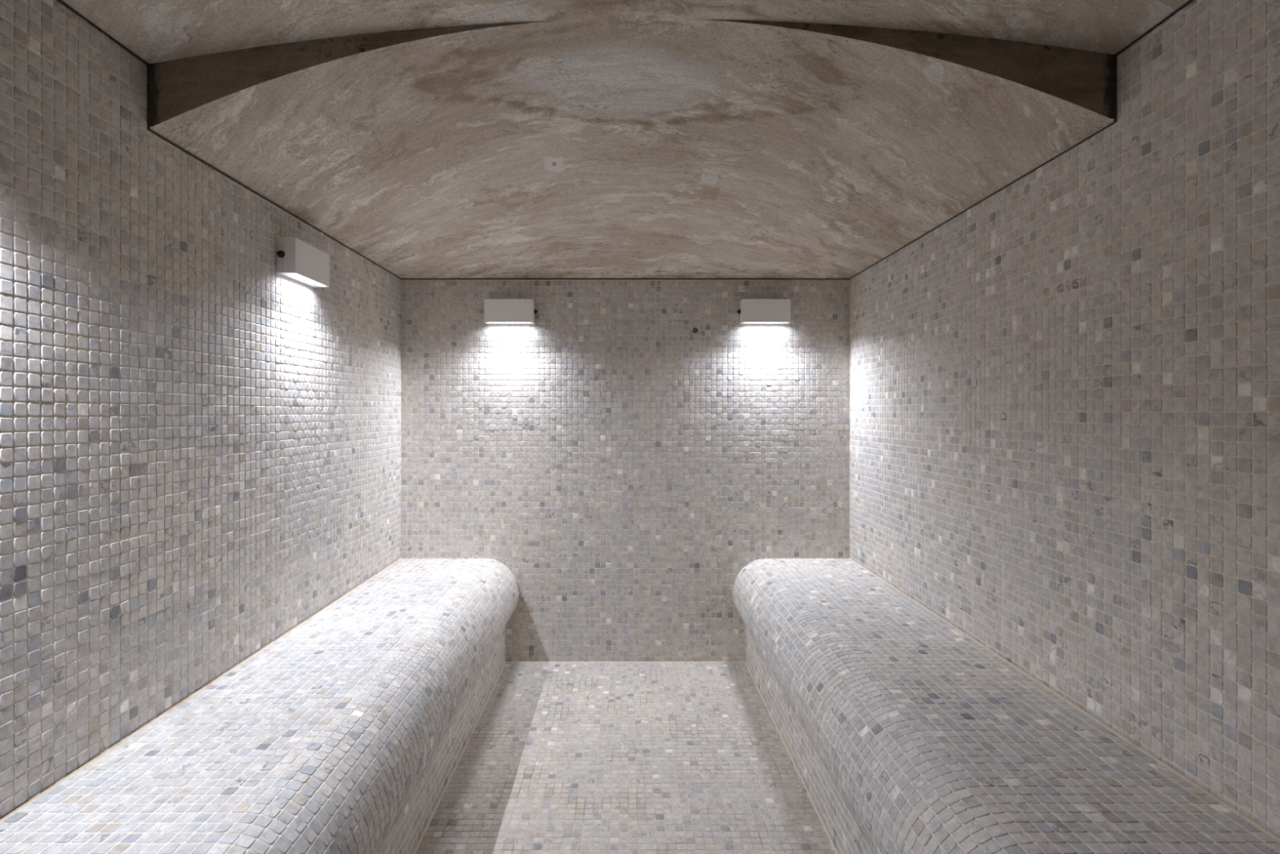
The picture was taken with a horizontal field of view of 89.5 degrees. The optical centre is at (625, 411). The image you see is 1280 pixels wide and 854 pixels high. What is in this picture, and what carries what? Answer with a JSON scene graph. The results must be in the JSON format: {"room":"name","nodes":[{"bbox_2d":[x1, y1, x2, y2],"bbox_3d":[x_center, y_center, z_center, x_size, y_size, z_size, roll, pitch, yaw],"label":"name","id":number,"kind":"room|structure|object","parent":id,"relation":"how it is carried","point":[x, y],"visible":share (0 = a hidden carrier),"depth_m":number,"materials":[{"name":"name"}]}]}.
{"room":"spa","nodes":[
{"label":"spa","id":0,"kind":"room"},
{"bbox_2d":[0,0,401,819],"bbox_3d":[-1.043,0.179,1.400,0.062,2.030,3.041,0,0,0],"label":"wall","id":1,"kind":"structure","parent":0,"point":[200,440],"depth_m":1.37,"materials":[{"name":"tile"}]},
{"bbox_2d":[56,0,401,279],"bbox_3d":[-1.014,-0.668,1.400,0.006,0.143,3.044,0,0,0],"label":"trim","id":2,"kind":"structure","parent":1,"relation":"attached to","point":[62,2],"depth_m":1.37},
{"bbox_2d":[276,236,329,287],"bbox_3d":[-0.987,-0.454,1.979,0.054,0.105,0.230,0,0,0],"label":"wall lamp","id":3,"kind":"object","parent":1,"relation":"attached to","point":[297,260],"visible":1,"depth_m":1.93,"materials":[{"name":"white metal"}]},
{"bbox_2d":[292,273,324,285],"bbox_3d":[-0.973,-0.407,1.986,0.016,0.004,0.191,0,0,0],"label":"diffuser","id":4,"kind":"object","parent":3,"relation":"attached to","point":[314,279],"depth_m":1.99,"materials":[{"name":"white"}]},
{"bbox_2d":[61,0,1189,278],"bbox_3d":[0.000,-0.818,1.410,2.068,0.436,3.060,0,0,0],"label":"ceiling","id":5,"kind":"structure","parent":0,"point":[428,139],"depth_m":1.57,"materials":[{"name":"stone"}]},
{"bbox_2d":[400,280,849,661],"bbox_3d":[0.000,0.272,2.949,2.148,1.844,0.062,0,0,0],"label":"wall","id":6,"kind":"structure","parent":0,"point":[625,464],"depth_m":2.92,"materials":[{"name":"tile"}]},
{"bbox_2d":[484,298,537,324],"bbox_3d":[-0.512,-0.446,2.893,0.230,0.105,0.054,0,0,0],"label":"wall lamp","id":7,"kind":"object","parent":6,"relation":"attached to","point":[496,311],"visible":1,"depth_m":2.87,"materials":[{"name":"white metal"}]},
{"bbox_2d":[400,278,849,279],"bbox_3d":[0.000,-0.598,2.919,2.032,0.004,0.004,0,0,0],"label":"trim","id":8,"kind":"structure","parent":6,"relation":"attached to","point":[402,278],"depth_m":2.92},
{"bbox_2d":[505,661,745,662],"bbox_3d":[0.000,1.132,2.918,1.088,0.004,0.004,0,0,0],"label":"trim","id":9,"kind":"structure","parent":6,"relation":"attached to","point":[505,661],"depth_m":2.92,"materials":[{"name":"grey tile"}]},
{"bbox_2d":[737,298,791,324],"bbox_3d":[0.618,-0.446,2.893,0.230,0.105,0.054,0,0,0],"label":"wall lamp","id":10,"kind":"object","parent":6,"relation":"attached to","point":[751,311],"visible":1,"depth_m":2.87,"materials":[{"name":"white metal"}]},
{"bbox_2d":[415,662,835,853],"bbox_3d":[0.000,1.163,1.430,2.148,0.061,3.100,0,0,0],"label":"floor","id":11,"kind":"structure","parent":0,"point":[560,757],"depth_m":2.05,"materials":[{"name":"tile"}]},
{"bbox_2d":[0,557,519,853],"bbox_3d":[-0.746,0.897,1.395,0.530,0.474,3.050,0,0,0],"label":"bench","id":12,"kind":"object","parent":11,"relation":"on","point":[348,731],"visible":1,"depth_m":1.39,"materials":[{"name":"tile"}]},
{"bbox_2d":[732,557,1279,853],"bbox_3d":[0.746,0.897,1.395,0.529,0.474,3.050,0,0,0],"label":"bench","id":13,"kind":"object","parent":11,"relation":"on","point":[903,731],"visible":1,"depth_m":1.39,"materials":[{"name":"tile"}]},
{"bbox_2d":[849,0,1279,838],"bbox_3d":[1.043,0.179,1.400,0.061,2.030,3.041,0,0,0],"label":"wall","id":14,"kind":"structure","parent":0,"point":[1064,391],"depth_m":1.32,"materials":[{"name":"tile"}]},
{"bbox_2d":[849,0,1194,279],"bbox_3d":[1.014,-0.668,1.400,0.006,0.143,3.044,0,0,0],"label":"trim","id":15,"kind":"structure","parent":14,"relation":"attached to","point":[1189,2],"depth_m":1.35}
]}

